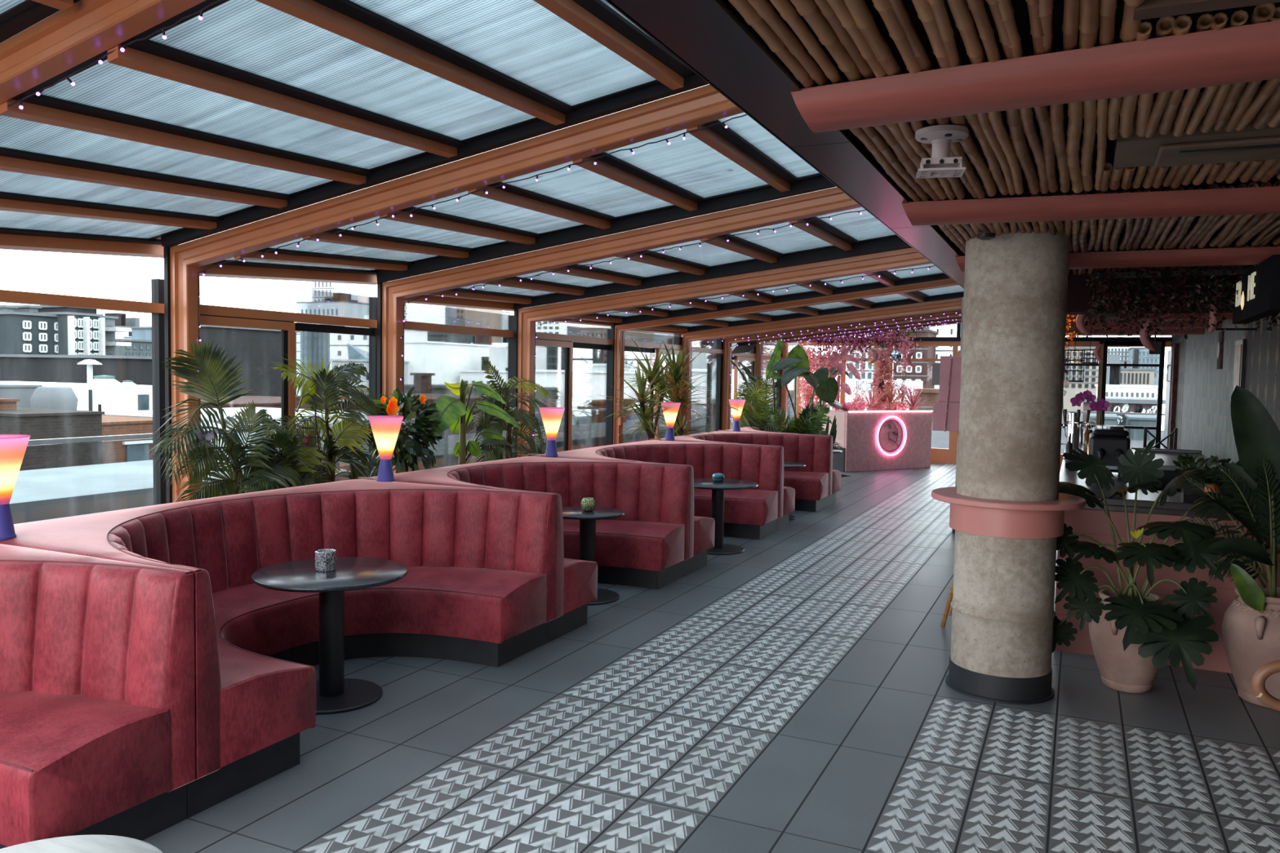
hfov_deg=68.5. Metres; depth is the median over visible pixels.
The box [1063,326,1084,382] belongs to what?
birdcage
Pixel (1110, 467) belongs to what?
drip tray
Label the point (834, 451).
pedestal table
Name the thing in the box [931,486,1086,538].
ledge
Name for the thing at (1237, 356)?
print
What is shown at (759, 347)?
trim
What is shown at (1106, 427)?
tray
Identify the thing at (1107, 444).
coffee machine
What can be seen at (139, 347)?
building
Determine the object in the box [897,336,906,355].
strand
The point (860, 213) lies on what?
string lights
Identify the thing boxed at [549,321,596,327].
building
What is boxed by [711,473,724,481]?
candle holder
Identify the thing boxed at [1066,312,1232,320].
ceiling beam
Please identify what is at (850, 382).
wall
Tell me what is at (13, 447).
table lamp
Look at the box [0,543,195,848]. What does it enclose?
banquette
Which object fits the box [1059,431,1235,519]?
countertop
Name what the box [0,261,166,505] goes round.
window
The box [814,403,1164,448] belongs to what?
glass railing
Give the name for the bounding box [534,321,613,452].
window
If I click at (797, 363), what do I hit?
potted plant
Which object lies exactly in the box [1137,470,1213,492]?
countertop
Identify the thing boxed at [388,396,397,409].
flower
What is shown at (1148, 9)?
trim
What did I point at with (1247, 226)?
ceiling
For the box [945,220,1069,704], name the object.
column
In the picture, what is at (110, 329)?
building
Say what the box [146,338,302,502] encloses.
potted palm
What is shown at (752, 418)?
potted palm
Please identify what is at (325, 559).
candle holder
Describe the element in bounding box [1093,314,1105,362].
banana
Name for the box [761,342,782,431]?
window
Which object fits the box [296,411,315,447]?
birdcage
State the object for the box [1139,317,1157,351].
banana
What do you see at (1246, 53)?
ceiling beam
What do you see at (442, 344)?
window
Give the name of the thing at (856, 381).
sign
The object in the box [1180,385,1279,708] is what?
potted strelitzia
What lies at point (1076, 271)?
ceiling
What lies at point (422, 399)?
flower
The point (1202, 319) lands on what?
ceiling
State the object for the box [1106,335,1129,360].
building
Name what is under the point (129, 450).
building
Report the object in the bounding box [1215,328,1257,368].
banner
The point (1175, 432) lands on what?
bar chair
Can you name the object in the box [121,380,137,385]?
skylight
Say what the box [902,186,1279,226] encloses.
ceiling beam
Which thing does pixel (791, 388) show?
window
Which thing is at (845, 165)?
trim
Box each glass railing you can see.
[27,399,822,445]
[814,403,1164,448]
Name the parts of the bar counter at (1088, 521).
panel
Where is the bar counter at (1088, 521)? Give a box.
[1054,431,1279,673]
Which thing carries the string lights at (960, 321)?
attached to the trim at (759, 347)
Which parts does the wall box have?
ribbed cord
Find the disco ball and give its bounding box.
[888,327,902,363]
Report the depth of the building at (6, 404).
24.23 m
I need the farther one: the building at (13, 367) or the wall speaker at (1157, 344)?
the building at (13, 367)
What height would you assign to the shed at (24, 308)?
0.698 m
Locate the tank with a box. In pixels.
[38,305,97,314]
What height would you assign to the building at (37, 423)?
22.496 m
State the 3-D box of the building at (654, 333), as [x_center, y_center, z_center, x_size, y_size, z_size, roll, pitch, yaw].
[2.053,-4.341,194.498,3.544,34.797,14.300,3,3,25]
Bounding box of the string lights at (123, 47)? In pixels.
[7,0,222,109]
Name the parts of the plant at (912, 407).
pot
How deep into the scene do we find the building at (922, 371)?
67.90 m
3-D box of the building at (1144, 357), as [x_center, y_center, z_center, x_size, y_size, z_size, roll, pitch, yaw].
[88.037,0.214,165.450,4.674,31.987,14.300,3,3,25]
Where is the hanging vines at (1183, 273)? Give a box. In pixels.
[1085,266,1199,339]
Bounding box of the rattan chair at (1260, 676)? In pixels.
[1251,660,1279,711]
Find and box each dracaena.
[599,337,698,440]
[638,341,716,438]
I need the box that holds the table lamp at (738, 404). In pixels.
[718,399,745,431]
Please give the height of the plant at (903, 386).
1.012 m
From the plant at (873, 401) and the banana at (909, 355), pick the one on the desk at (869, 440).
the plant at (873, 401)
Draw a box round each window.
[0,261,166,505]
[200,276,377,481]
[404,302,514,471]
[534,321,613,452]
[622,330,683,443]
[674,334,724,433]
[729,345,755,429]
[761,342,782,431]
[786,342,798,426]
[796,323,1172,469]
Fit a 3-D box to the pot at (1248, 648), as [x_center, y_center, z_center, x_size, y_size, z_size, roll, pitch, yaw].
[3.399,1.187,5.061,0.458,0.600,0.458,3,3,25]
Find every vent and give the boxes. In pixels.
[77,359,102,382]
[1113,86,1279,168]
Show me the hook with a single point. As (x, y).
(311, 396)
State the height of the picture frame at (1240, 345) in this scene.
0.580 m
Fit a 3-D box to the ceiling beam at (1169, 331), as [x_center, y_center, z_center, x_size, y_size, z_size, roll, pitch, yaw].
[6.636,-1.329,13.187,2.226,0.082,0.230,3,3,25]
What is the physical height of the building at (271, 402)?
22.281 m
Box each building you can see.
[0,311,58,355]
[0,354,202,387]
[0,381,152,411]
[0,383,42,408]
[0,398,19,410]
[0,407,104,471]
[35,311,105,355]
[99,315,131,355]
[102,407,306,453]
[102,415,152,463]
[104,312,139,339]
[115,338,151,356]
[128,326,151,340]
[200,324,300,396]
[200,395,280,408]
[295,293,351,395]
[295,395,306,408]
[300,324,344,395]
[311,281,377,297]
[411,302,444,306]
[456,306,502,314]
[502,311,510,315]
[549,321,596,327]
[587,325,653,346]
[642,333,674,362]
[653,333,667,335]
[732,368,733,399]
[836,332,883,380]
[883,326,937,388]
[915,388,939,421]
[928,324,959,388]
[1062,335,1098,427]
[1082,396,1165,427]
[1086,413,1119,429]
[1094,354,1164,398]
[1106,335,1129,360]
[1106,349,1155,385]
[1124,414,1156,439]
[1128,336,1159,385]
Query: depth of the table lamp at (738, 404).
12.80 m
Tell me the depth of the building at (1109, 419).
28.71 m
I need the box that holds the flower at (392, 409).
[386,400,399,415]
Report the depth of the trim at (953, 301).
12.26 m
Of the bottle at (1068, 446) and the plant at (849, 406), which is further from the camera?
the plant at (849, 406)
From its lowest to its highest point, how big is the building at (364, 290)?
54.886 m
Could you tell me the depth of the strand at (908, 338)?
18.08 m
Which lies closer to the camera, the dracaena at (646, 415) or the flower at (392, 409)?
the flower at (392, 409)
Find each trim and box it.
[0,0,205,103]
[512,235,932,457]
[608,274,958,444]
[677,293,964,435]
[719,308,961,430]
[755,315,961,395]
[780,320,961,429]
[788,137,930,228]
[888,225,960,264]
[933,263,964,288]
[1133,0,1279,20]
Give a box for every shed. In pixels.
[0,305,17,311]
[13,305,41,312]
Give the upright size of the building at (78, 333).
26.953 m
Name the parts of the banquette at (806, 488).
backrest, panel, seat, panel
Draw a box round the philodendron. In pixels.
[1052,437,1258,693]
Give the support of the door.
in the wall at (1203, 420)
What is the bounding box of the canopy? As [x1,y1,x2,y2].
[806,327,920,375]
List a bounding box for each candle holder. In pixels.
[315,548,336,571]
[580,497,595,511]
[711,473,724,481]
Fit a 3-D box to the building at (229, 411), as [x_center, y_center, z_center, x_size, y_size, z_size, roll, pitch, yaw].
[-13.260,10.623,31.737,6.100,22.233,6.383,3,3,25]
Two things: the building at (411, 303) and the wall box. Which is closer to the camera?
the wall box
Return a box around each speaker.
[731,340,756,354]
[1147,334,1162,354]
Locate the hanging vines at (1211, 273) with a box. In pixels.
[1179,264,1279,331]
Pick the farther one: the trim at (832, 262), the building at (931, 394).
the building at (931, 394)
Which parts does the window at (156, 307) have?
glass pane, cross rail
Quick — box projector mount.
[915,124,968,177]
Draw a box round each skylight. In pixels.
[86,374,122,384]
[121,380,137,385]
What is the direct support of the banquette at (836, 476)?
on the floor
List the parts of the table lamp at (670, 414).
lamp shade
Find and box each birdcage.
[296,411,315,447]
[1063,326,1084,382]
[1081,326,1097,364]
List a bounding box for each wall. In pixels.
[835,379,923,409]
[1170,312,1279,465]
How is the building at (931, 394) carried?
on the ground
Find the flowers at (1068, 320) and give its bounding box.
[1065,314,1096,362]
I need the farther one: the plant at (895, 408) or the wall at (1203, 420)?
the plant at (895, 408)
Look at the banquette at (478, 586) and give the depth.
5.42 m
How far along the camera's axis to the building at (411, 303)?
219.87 m
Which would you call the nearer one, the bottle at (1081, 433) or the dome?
the bottle at (1081, 433)
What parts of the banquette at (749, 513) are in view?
backrest, panel, seat, panel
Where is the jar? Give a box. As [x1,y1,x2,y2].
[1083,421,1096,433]
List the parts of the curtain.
stem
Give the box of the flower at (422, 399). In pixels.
[419,394,426,404]
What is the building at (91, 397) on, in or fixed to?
on the ground
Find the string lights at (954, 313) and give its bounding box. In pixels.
[743,313,959,339]
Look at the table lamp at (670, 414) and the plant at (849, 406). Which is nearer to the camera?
the table lamp at (670, 414)
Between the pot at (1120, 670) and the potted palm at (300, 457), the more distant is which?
the potted palm at (300, 457)
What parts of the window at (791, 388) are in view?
glass pane, glass pane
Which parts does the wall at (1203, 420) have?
wallpaper panel, tile panel, wallpaper panel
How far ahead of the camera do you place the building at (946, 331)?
70.76 m
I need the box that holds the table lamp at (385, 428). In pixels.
[358,415,404,481]
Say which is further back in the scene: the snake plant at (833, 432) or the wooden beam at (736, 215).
the snake plant at (833, 432)
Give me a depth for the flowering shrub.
7.18 m
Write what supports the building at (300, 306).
on the ground
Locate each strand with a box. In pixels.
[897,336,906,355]
[901,336,912,369]
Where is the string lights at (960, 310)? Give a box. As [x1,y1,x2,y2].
[689,310,961,419]
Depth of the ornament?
5.48 m
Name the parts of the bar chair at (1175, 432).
leg, leg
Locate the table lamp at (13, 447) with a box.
[0,434,30,540]
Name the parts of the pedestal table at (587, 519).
plate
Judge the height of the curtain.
1.912 m
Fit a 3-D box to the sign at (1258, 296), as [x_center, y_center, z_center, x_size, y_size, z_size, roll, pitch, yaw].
[3.566,-0.818,5.438,0.105,0.372,1.346,3,3,25]
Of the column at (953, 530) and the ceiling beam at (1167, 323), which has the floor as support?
the column at (953, 530)
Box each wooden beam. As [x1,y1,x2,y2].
[160,74,743,503]
[376,176,862,475]
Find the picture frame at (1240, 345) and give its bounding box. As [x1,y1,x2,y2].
[1232,338,1246,391]
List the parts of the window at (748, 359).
glass pane, cross rail, door, door glass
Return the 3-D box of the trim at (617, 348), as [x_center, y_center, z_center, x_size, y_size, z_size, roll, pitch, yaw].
[1.580,-0.331,10.376,4.234,2.983,0.170,3,3,25]
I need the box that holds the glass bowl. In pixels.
[711,477,724,481]
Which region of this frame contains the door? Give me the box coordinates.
[1163,343,1179,448]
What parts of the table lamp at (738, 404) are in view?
lamp shade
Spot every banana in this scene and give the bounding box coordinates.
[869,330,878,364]
[906,325,916,367]
[1063,322,1070,373]
[1075,314,1088,334]
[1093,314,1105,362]
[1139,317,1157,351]
[1208,266,1218,333]
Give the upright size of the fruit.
0.090 m
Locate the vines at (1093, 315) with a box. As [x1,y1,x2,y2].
[1075,314,1136,337]
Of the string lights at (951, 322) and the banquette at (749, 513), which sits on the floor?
the banquette at (749, 513)
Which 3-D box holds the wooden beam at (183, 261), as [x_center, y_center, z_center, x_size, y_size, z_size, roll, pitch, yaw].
[-1.014,-0.323,5.241,4.618,3.437,0.170,3,3,25]
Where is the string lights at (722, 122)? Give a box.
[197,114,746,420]
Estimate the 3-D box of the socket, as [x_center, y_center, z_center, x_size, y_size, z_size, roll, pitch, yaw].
[1.773,-0.972,4.816,0.090,0.030,0.090,3,3,25]
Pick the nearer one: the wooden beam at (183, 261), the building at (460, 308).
the wooden beam at (183, 261)
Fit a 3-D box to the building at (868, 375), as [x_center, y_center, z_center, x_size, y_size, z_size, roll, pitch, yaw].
[20.984,5.189,85.470,4.056,28.418,12.300,3,3,25]
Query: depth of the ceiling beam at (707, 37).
2.24 m
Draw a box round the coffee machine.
[1088,425,1130,476]
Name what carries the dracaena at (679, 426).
on the floor
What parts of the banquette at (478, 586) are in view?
panel, backrest, seat, panel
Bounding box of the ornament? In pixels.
[195,431,213,447]
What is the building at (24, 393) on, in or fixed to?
on the ground
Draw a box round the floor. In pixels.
[142,426,1279,852]
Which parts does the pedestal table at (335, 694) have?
plate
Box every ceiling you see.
[0,0,964,334]
[721,0,1279,335]
[728,0,1279,88]
[920,180,1279,253]
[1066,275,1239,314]
[1066,319,1222,321]
[1067,243,1279,275]
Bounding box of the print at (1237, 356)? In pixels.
[1232,344,1241,391]
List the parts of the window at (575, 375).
door glass, door, glass pane, cross rail, glass pane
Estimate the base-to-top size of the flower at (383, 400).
0.063 m
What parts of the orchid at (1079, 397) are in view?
stem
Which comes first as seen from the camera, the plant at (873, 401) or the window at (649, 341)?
the window at (649, 341)
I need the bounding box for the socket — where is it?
[976,232,995,239]
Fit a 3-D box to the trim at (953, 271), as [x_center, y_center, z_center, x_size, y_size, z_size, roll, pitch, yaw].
[2.572,-1.508,7.267,0.205,0.790,2.544,3,3,25]
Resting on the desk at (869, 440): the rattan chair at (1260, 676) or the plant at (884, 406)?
the plant at (884, 406)
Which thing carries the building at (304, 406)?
on the ground
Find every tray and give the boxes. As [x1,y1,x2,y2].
[1095,425,1124,429]
[1106,465,1117,469]
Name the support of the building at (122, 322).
on the ground
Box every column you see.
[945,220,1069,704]
[951,297,963,533]
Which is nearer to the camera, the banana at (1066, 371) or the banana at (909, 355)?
the banana at (1066, 371)
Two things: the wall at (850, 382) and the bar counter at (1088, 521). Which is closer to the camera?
the bar counter at (1088, 521)
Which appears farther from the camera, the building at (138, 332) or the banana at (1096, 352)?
the building at (138, 332)
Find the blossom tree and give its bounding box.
[866,341,894,410]
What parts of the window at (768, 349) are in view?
glass pane, glass pane, cross rail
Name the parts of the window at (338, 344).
door glass, door, glass pane, cross rail, glass pane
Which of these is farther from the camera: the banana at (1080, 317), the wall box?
the wall box
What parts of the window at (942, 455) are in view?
dark frame, wood post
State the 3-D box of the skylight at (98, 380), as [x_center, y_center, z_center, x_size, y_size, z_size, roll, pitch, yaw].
[-22.419,-1.869,39.339,1.500,0.575,1.462,3,3,25]
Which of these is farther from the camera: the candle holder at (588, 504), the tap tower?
the tap tower
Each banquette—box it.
[0,479,555,817]
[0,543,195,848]
[358,456,690,642]
[530,440,782,577]
[653,431,831,531]
[720,426,851,506]
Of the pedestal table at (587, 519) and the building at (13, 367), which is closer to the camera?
the pedestal table at (587, 519)
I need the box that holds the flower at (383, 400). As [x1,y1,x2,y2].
[380,395,386,404]
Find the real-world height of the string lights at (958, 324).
1.969 m
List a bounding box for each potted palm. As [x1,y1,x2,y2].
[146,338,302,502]
[232,430,333,494]
[264,355,384,485]
[468,358,551,462]
[724,364,786,431]
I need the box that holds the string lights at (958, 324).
[786,324,959,413]
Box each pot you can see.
[1088,588,1163,693]
[1222,584,1279,708]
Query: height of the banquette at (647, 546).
0.956 m
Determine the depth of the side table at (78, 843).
1.89 m
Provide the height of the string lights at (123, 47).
0.912 m
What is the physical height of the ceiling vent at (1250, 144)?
0.155 m
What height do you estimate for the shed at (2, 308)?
0.685 m
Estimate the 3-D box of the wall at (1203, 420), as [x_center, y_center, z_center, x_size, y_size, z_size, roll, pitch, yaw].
[5.131,0.082,7.326,0.135,2.620,22.600,3,3,25]
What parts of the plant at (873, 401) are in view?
pot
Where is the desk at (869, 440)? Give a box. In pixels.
[820,409,933,472]
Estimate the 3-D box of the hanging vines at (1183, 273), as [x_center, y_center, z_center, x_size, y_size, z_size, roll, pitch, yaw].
[3.309,-0.798,6.221,0.679,0.460,0.533,3,3,25]
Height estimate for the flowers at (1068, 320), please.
0.647 m
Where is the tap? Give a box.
[1062,408,1090,428]
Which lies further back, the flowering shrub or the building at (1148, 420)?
the building at (1148, 420)
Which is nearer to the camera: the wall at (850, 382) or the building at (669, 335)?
the wall at (850, 382)
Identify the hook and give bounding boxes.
[294,393,322,483]
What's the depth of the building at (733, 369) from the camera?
69.76 m
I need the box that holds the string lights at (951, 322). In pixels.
[795,321,957,340]
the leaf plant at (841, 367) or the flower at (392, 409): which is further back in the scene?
the leaf plant at (841, 367)
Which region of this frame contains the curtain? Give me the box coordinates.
[793,340,841,409]
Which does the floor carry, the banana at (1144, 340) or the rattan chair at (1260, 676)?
the rattan chair at (1260, 676)
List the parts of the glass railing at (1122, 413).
handrail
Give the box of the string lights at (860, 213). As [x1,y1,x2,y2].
[400,209,866,444]
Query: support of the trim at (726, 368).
on the floor
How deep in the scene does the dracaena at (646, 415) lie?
11.02 m
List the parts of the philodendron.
stem, stem, stem, stem, stem, stem, stem, stem, stem, stem, stem, stem, stem, stem, stem, stem, stem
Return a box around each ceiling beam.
[604,0,849,146]
[791,20,1279,133]
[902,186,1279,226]
[955,246,1279,271]
[1065,328,1204,334]
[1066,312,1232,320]
[1066,320,1222,328]
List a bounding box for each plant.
[431,379,521,465]
[729,337,849,430]
[813,415,836,458]
[827,348,861,409]
[827,400,868,411]
[845,381,866,410]
[850,386,889,410]
[866,379,911,410]
[866,400,909,411]
[892,367,919,410]
[892,400,911,410]
[899,383,931,410]
[1170,453,1241,496]
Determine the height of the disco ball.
0.750 m
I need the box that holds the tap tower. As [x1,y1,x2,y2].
[1062,408,1090,459]
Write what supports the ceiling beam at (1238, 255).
attached to the wall at (1203, 420)
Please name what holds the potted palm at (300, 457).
on the floor
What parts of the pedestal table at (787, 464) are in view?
plate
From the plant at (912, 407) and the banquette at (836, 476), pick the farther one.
the plant at (912, 407)
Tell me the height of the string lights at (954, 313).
0.476 m
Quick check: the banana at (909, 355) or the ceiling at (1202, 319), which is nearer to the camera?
the ceiling at (1202, 319)
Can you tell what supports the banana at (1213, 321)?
hanging from the ceiling at (1076, 271)
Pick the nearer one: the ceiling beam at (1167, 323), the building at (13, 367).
the ceiling beam at (1167, 323)
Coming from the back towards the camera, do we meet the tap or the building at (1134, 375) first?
the building at (1134, 375)
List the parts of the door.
handle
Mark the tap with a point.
(1073, 421)
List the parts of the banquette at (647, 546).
panel, backrest, seat, panel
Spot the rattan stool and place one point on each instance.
(950, 595)
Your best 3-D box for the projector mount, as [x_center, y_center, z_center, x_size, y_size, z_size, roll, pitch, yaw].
[0.922,-0.839,2.878,0.156,0.128,0.156,3,3,25]
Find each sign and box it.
[856,381,904,392]
[1232,254,1279,324]
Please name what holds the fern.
on the floor
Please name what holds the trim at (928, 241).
attached to the ceiling at (1021, 15)
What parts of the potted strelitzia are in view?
stem, stem, stem, stem, stem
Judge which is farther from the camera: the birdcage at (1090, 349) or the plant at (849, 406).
the plant at (849, 406)
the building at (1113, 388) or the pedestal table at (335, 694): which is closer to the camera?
the pedestal table at (335, 694)
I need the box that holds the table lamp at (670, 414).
[660,402,680,440]
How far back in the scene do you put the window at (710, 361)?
14.37 m
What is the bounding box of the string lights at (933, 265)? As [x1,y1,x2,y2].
[533,265,934,442]
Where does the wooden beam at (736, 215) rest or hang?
on the floor
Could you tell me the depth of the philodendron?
5.14 m
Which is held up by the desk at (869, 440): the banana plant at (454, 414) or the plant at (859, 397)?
the plant at (859, 397)
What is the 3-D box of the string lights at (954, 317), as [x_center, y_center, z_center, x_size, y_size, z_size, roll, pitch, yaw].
[3.331,-0.829,14.022,4.155,1.733,0.076,2,3,24]
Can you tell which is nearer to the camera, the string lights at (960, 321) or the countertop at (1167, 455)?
the countertop at (1167, 455)
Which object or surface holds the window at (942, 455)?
in the wall at (1203, 420)
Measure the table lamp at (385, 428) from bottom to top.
0.441 m
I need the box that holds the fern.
[762,402,844,453]
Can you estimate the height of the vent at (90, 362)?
2.480 m
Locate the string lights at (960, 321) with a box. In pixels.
[761,320,961,395]
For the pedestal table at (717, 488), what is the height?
0.662 m
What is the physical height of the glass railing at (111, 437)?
1.075 m
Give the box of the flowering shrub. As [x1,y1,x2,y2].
[363,386,444,476]
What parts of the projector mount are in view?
slotted plate, ceiling plate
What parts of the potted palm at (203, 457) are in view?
stem, stem, stem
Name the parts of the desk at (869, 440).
pale panel, black panel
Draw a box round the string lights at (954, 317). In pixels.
[729,317,956,423]
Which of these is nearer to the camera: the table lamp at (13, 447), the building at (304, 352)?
the table lamp at (13, 447)
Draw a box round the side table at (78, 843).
[0,835,162,852]
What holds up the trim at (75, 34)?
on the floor
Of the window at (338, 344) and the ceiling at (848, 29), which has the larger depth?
the window at (338, 344)
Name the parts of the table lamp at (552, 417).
lamp shade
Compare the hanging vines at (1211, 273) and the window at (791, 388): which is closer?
the hanging vines at (1211, 273)
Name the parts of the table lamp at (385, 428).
lamp shade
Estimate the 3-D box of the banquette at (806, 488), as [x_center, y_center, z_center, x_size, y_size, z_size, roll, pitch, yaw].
[1.308,0.607,11.691,1.614,0.956,2.267,3,3,25]
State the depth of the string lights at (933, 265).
8.65 m
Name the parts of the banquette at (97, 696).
seat, backrest, panel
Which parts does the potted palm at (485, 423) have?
stem, stem, stem, stem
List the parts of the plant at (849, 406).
pot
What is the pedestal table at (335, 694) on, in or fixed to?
on the floor
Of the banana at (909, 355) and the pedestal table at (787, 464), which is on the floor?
the pedestal table at (787, 464)
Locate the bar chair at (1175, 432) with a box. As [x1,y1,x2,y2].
[1142,426,1177,448]
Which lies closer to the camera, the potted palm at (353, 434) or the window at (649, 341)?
the potted palm at (353, 434)
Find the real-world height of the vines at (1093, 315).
0.254 m
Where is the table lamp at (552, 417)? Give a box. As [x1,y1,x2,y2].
[527,407,564,457]
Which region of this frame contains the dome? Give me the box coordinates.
[30,386,78,410]
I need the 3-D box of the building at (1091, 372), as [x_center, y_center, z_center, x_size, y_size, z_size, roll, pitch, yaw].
[40.511,5.413,87.380,3.372,28.464,12.300,3,3,25]
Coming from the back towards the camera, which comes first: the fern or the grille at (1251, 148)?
the fern
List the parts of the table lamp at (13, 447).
lamp shade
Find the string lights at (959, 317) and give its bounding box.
[775,317,961,341]
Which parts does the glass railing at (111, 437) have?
handrail, glass panel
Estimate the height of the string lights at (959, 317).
0.507 m
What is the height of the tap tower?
0.461 m
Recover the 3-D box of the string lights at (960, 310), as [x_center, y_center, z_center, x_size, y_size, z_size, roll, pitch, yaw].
[2.542,-0.715,12.264,4.042,1.674,0.077,2,3,24]
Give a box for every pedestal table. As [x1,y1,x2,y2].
[251,556,408,715]
[562,506,625,605]
[693,478,758,555]
[783,461,805,520]
[832,448,842,453]
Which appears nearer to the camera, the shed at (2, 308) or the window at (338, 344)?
the window at (338, 344)
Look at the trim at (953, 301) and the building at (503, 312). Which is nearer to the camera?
the trim at (953, 301)
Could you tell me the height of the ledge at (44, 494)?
0.900 m
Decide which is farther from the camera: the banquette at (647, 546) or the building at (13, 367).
the building at (13, 367)
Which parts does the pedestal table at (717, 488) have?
plate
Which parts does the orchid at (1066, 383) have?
stem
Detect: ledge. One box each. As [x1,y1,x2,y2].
[8,406,863,524]
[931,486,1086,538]
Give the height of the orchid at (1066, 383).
0.731 m
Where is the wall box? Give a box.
[932,355,961,431]
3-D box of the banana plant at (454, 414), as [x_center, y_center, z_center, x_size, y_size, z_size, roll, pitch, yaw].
[-1.478,0.417,8.010,0.466,1.638,1.398,3,3,25]
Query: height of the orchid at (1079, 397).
0.649 m
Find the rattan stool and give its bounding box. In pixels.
[940,579,953,627]
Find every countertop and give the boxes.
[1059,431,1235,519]
[1130,447,1222,492]
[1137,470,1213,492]
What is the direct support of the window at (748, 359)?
attached to the trim at (759, 347)
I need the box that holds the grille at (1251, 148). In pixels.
[1154,135,1279,167]
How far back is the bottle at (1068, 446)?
8.43 m
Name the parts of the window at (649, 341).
glass pane, glass pane, cross rail, door, door glass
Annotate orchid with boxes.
[1061,379,1087,446]
[1070,389,1119,462]
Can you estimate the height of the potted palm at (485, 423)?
1.824 m
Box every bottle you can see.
[1065,433,1072,461]
[1079,423,1083,441]
[1083,424,1089,447]
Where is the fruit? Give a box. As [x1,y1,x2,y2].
[1203,484,1220,493]
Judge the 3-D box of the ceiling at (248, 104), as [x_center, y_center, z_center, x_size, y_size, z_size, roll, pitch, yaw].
[-0.563,-1.488,6.623,5.015,1.163,12.830,3,3,25]
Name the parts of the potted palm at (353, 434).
stem, stem, stem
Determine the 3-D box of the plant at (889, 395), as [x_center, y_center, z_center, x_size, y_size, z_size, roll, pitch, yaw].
[4.825,-0.603,17.967,1.073,0.610,1.096,3,3,25]
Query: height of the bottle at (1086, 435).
0.265 m
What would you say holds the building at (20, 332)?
on the ground
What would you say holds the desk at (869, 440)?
on the floor
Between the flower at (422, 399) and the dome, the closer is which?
the flower at (422, 399)
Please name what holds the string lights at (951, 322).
attached to the trim at (785, 346)
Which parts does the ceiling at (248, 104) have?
eave rail, roof panel, roof panel, roof panel, roof panel, eave rail, roof panel, roof panel, roof panel, roof panel, eave rail, roof panel, roof panel, roof panel, roof panel, eave rail, roof panel, roof panel, roof panel, roof panel, eave rail, roof panel, roof panel, roof panel, roof panel, roof panel, roof panel, roof panel, roof panel, roof panel, roof panel, roof panel, roof panel, roof panel, roof panel, roof panel, roof panel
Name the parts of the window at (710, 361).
glass pane, glass pane, cross rail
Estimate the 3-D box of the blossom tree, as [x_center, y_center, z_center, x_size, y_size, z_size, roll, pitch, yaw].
[4.627,-0.940,18.074,0.603,1.526,0.654,3,3,25]
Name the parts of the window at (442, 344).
glass pane, cross rail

